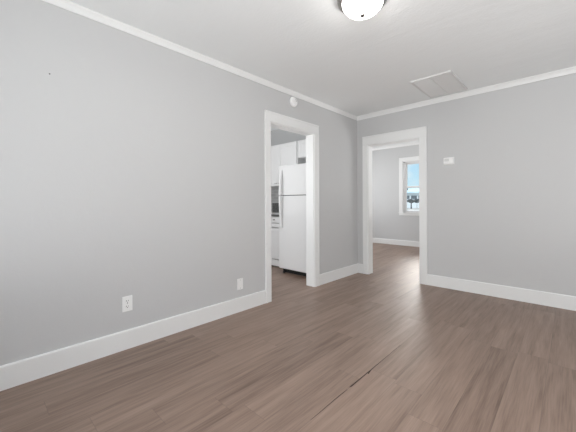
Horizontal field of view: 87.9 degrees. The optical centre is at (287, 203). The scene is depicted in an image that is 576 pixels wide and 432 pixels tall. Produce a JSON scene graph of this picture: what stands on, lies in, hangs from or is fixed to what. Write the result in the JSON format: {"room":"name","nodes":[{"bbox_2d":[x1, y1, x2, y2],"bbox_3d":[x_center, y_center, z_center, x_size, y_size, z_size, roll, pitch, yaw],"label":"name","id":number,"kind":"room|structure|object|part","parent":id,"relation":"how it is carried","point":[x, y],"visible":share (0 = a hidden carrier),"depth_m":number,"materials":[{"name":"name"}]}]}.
{"room":"empty living room","nodes":[
{"label":"empty living room","id":0,"kind":"room"},
{"bbox_2d":[0,0,357,365],"bbox_3d":[-0.691,-0.187,3.002,0.123,2.620,5.153,0,0,43],"label":"wall","id":1,"kind":"structure","parent":0,"point":[130,164],"depth_m":2.31,"materials":[{"name":"grey paint"}]},
{"bbox_2d":[122,295,131,311],"bbox_3d":[-1.246,0.777,2.320,0.008,0.118,0.074,0,0,43],"label":"wall outlet","id":2,"kind":"object","parent":1,"relation":"attached to","point":[127,300],"visible":1,"depth_m":2.31,"materials":[{"name":"white plastic"}]},
{"bbox_2d":[0,263,357,390],"bbox_3d":[-0.596,1.049,3.000,0.015,0.147,5.033,0,0,43],"label":"baseboard","id":3,"kind":"structure","parent":1,"relation":"attached to","point":[13,374],"depth_m":2.29,"materials":[{"name":"white wood"}]},
{"bbox_2d":[42,0,356,119],"bbox_3d":[-0.605,-1.359,2.999,0.020,0.057,5.033,0,0,43],"label":"trim","id":4,"kind":"structure","parent":1,"relation":"attached to","point":[65,4],"depth_m":2.60,"materials":[{"name":"white wood"}]},
{"bbox_2d":[237,278,242,289],"bbox_3d":[-0.497,0.838,3.111,0.008,0.114,0.074,0,0,43],"label":"wall plate","id":5,"kind":"object","parent":1,"relation":"attached to","point":[239,281],"visible":1,"depth_m":3.11,"materials":[{"name":"white plastic"}]},
{"bbox_2d":[264,110,319,302],"bbox_3d":[0.037,0.032,3.761,0.148,2.175,0.977,0,0,43],"label":"door frame","id":6,"kind":"structure","parent":1,"relation":"in","point":[272,119],"depth_m":4.00,"materials":[{"name":"white wood"}]},
{"bbox_3d":[-0.224,0.093,3.393,0.022,2.055,0.083,0,0,43],"label":"casing","id":7,"kind":"part","parent":6,"relation":"part of","materials":[{"name":"white wood"}]},
{"bbox_3d":[0.079,-0.995,3.718,0.022,0.120,0.977,0,0,43],"label":"head casing","id":8,"kind":"part","parent":6,"relation":"part of","materials":[{"name":"white wood"}]},
{"bbox_3d":[0.387,0.091,4.038,0.022,2.055,0.094,0,0,43],"label":"casing","id":9,"kind":"part","parent":6,"relation":"part of","materials":[{"name":"white wood"}]},
{"bbox_2d":[290,97,296,106],"bbox_3d":[0.076,-1.260,3.705,0.036,0.124,0.124,0,0,43],"label":"smoke detector","id":10,"kind":"object","parent":1,"relation":"attached to","point":[293,101],"visible":1,"depth_m":3.68,"materials":[{"name":"white plastic"}]},
{"bbox_2d":[0,243,575,431],"bbox_3d":[1.037,1.175,3.891,7.150,0.121,9.170,0,0,43],"label":"floor","id":11,"kind":"structure","parent":0,"point":[382,350],"depth_m":2.02,"materials":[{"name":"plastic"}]},
{"bbox_2d":[271,216,278,266],"bbox_3d":[-0.172,0.673,5.576,0.940,0.895,0.638,0,0,43],"label":"base cabinet","id":12,"kind":"object","parent":11,"relation":"on","point":[274,219],"visible":0.09,"depth_m":5.25,"materials":[{"name":"white paint"}]},
{"bbox_2d":[271,203,278,215],"bbox_3d":[-0.170,0.108,5.577,0.965,0.234,0.615,0,0,43],"label":"countertop","id":13,"kind":"structure","parent":12,"relation":"on","point":[275,206],"depth_m":6.03,"materials":[{"name":"white paint"}]},
{"bbox_3d":[-0.175,0.383,5.232,0.460,0.063,0.075,0,0,43],"label":"rail","id":14,"kind":"part","parent":12,"relation":"part of","materials":[{"name":"white paint"}]},
{"bbox_3d":[-0.176,0.286,5.232,0.460,0.102,0.075,0,0,43],"label":"drawer","id":15,"kind":"part","parent":12,"relation":"part of","materials":[{"name":"white paint"}]},
{"bbox_3d":[-0.174,0.701,5.232,0.460,0.540,0.075,0,0,43],"label":"door","id":16,"kind":"part","parent":12,"relation":"part of","materials":[{"name":"white paint"}]},
{"bbox_2d":[279,163,305,275],"bbox_3d":[0.359,0.250,4.863,0.725,1.736,0.844,0,0,43],"label":"refrigerator","id":17,"kind":"object","parent":11,"relation":"on","point":[292,178],"visible":0.57,"depth_m":4.64,"materials":[{"name":"white metal"}]},
{"bbox_3d":[-0.116,-0.339,4.774,0.052,0.401,0.066,0,0,43],"label":"handle","id":18,"kind":"part","parent":17,"relation":"part of","materials":[{"name":"white plastic"}]},
{"bbox_3d":[-0.114,0.138,4.774,0.053,0.505,0.066,0,0,43],"label":"handle","id":19,"kind":"part","parent":17,"relation":"part of","materials":[{"name":"white plastic"}]},
{"bbox_3d":[0.133,-0.367,4.626,0.725,0.471,0.065,0,0,43],"label":"freezer door","id":20,"kind":"part","parent":17,"relation":"part of","materials":[{"name":"white metal"}]},
{"bbox_3d":[0.136,0.459,4.626,0.725,1.164,0.065,0,0,43],"label":"door","id":21,"kind":"part","parent":17,"relation":"part of","materials":[{"name":"white metal"}]},
{"bbox_2d":[68,0,575,115],"bbox_3d":[0.788,-1.474,1.680,3.856,0.160,5.033,0,0,43],"label":"ceiling","id":22,"kind":"structure","parent":0,"point":[313,49],"depth_m":2.54,"materials":[{"name":"white paint"}]},
{"bbox_2d":[337,0,386,19],"bbox_3d":[0.502,-1.324,2.014,0.344,0.137,0.344,0,0,43],"label":"ceiling light","id":23,"kind":"object","parent":22,"relation":"attached to","point":[354,9],"visible":1,"depth_m":1.98,"materials":[{"name":"white glass"}]},
{"bbox_2d":[410,70,467,97],"bbox_3d":[1.788,-1.387,3.527,0.429,0.022,0.690,0,0,43],"label":"ceiling vent","id":24,"kind":"object","parent":22,"relation":"in","point":[447,82],"visible":1,"depth_m":3.48,"materials":[{"name":"white metal"}]},
{"bbox_2d":[372,144,418,241],"bbox_3d":[3.813,-0.229,7.267,5.350,2.665,0.160,0,0,43],"label":"wall","id":25,"kind":"structure","parent":0,"point":[387,221],"depth_m":8.14,"materials":[{"name":"grey paint"}]},
{"bbox_2d":[372,142,418,150],"bbox_3d":[3.738,-1.533,7.195,5.350,0.057,0.040,0,0,43],"label":"trim","id":26,"kind":"structure","parent":25,"relation":"attached to","point":[414,143],"depth_m":7.99,"materials":[{"name":"white wood"}]},
{"bbox_2d":[373,238,418,246],"bbox_3d":[3.758,1.036,7.204,5.350,0.135,0.015,0,0,43],"label":"baseboard","id":27,"kind":"structure","parent":25,"relation":"attached to","point":[375,240],"depth_m":8.00,"materials":[{"name":"white wood"}]},
{"bbox_2d":[399,156,418,215],"bbox_3d":[3.352,-0.447,7.679,0.966,1.519,0.195,0,0,43],"label":"window","id":28,"kind":"structure","parent":25,"relation":"in","point":[403,162],"depth_m":7.90,"materials":[{"name":"white wood"}]},
{"bbox_3d":[3.321,0.275,7.642,0.966,0.075,0.095,0,0,43],"label":"sill","id":29,"kind":"part","parent":28,"relation":"part of","materials":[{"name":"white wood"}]},
{"bbox_3d":[3.364,-0.435,7.691,0.760,1.344,0.160,0,0,43],"label":"frame","id":30,"kind":"part","parent":28,"relation":"part of","materials":[{"name":"white plastic"}]},
{"bbox_3d":[3.365,-0.109,7.691,0.692,0.692,0.030,0,0,43],"label":"sash","id":31,"kind":"part","parent":28,"relation":"part of","materials":[{"name":"white plastic"}]},
{"bbox_3d":[3.390,-0.739,7.721,0.692,0.668,0.030,0,0,43],"label":"sash","id":32,"kind":"part","parent":28,"relation":"part of","materials":[{"name":"white plastic"}]},
{"bbox_2d":[372,140,418,147],"bbox_3d":[2.632,-1.637,6.026,5.590,0.160,3.577,0,0,43],"label":"ceiling","id":33,"kind":"structure","parent":0,"point":[417,140],"depth_m":7.90,"materials":[{"name":"white paint"}]},
{"bbox_2d":[271,73,575,295],"bbox_3d":[1.575,-0.219,4.466,6.790,2.665,0.153,0,0,43],"label":"wall","id":34,"kind":"structure","parent":0,"point":[504,212],"depth_m":3.52,"materials":[{"name":"grey paint"}]},
{"bbox_2d":[271,187,280,211],"bbox_3d":[-0.147,-0.074,5.985,1.560,0.530,0.008,0,0,43],"label":"tile","id":35,"kind":"structure","parent":34,"relation":"attached to","point":[275,195],"depth_m":6.10,"materials":[{"name":"white tile"}]},
{"bbox_2d":[271,141,305,186],"bbox_3d":[-0.081,-0.716,5.677,0.943,0.772,0.358,0,0,43],"label":"upper cabinet","id":36,"kind":"object","parent":34,"relation":"attached to","point":[285,154],"visible":0.51,"depth_m":5.50,"materials":[{"name":"white paint"}]},
{"bbox_3d":[-0.348,-0.713,5.738,0.466,0.762,0.019,0,0,43],"label":"door","id":37,"kind":"part","parent":36,"relation":"part of","materials":[{"name":"white paint"}]},
{"bbox_3d":[-0.010,-0.714,5.418,0.457,0.762,0.019,0,0,43],"label":"door","id":38,"kind":"part","parent":36,"relation":"part of","materials":[{"name":"white paint"}]},
{"bbox_2d":[298,139,305,158],"bbox_3d":[0.573,-0.951,5.057,0.823,0.307,0.358,0,0,43],"label":"upper cabinet","id":39,"kind":"object","parent":34,"relation":"attached to","point":[301,143],"visible":0.2,"depth_m":5.17,"materials":[{"name":"white paint"}]},
{"bbox_2d":[362,126,427,284],"bbox_3d":[1.588,0.029,4.466,0.974,2.168,0.148,0,0,43],"label":"door frame","id":40,"kind":"structure","parent":34,"relation":"in","point":[420,133],"depth_m":4.42,"materials":[{"name":"white wood"}]},
{"bbox_3d":[1.222,0.100,4.726,0.083,2.030,0.022,0,0,43],"label":"casing","id":41,"kind":"part","parent":40,"relation":"part of","materials":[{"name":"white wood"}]},
{"bbox_3d":[1.540,-0.986,4.420,0.974,0.138,0.022,0,0,43],"label":"head casing","id":42,"kind":"part","parent":40,"relation":"part of","materials":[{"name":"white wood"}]},
{"bbox_3d":[1.865,0.097,4.117,0.094,2.030,0.022,0,0,43],"label":"casing","id":43,"kind":"part","parent":40,"relation":"part of","materials":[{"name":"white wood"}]},
{"bbox_2d":[444,157,453,164],"bbox_3d":[2.092,-0.554,3.894,0.128,0.094,0.030,0,0,43],"label":"thermostat","id":44,"kind":"object","parent":34,"relation":"attached to","point":[450,160],"visible":1,"depth_m":3.88,"materials":[{"name":"white plastic"}]},
{"bbox_2d":[357,66,575,120],"bbox_3d":[2.504,-1.373,3.494,3.856,0.057,0.040,0,0,43],"label":"trim","id":45,"kind":"structure","parent":34,"relation":"attached to","point":[571,70],"depth_m":3.65,"materials":[{"name":"white wood"}]},
{"bbox_2d":[358,263,575,310],"bbox_3d":[2.529,1.035,3.498,3.841,0.147,0.015,0,0,43],"label":"baseboard","id":46,"kind":"structure","parent":34,"relation":"attached to","point":[568,302],"depth_m":3.49,"materials":[{"name":"white wood"}]},
{"label":"outside","id":47,"kind":"structure","parent":0,"visible":0},
{"bbox_2d":[407,208,418,210],"bbox_3d":[49.981,1.299,96.457,260.000,0.200,191.180,0,0,43],"label":"ground","id":48,"kind":"structure","parent":47,"point":[408,209],"depth_m":64.38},
{"bbox_2d":[407,199,415,208],"bbox_3d":[30.473,0.051,73.983,2.022,2.469,2.043,0,0,-7],"label":"tree","id":49,"kind":"object","parent":48,"relation":"on","point":[411,201],"visible":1,"depth_m":73.56,"materials":[{"name":"green plant"}]},
{"bbox_2d":[407,188,418,207],"bbox_3d":[36.398,-1.766,88.957,19.000,6.050,9.400,0,0,8],"label":"building","id":50,"kind":"structure","parent":48,"relation":"on","point":[412,193],"depth_m":85.06,"materials":[{"name":"white paint"}]}
]}

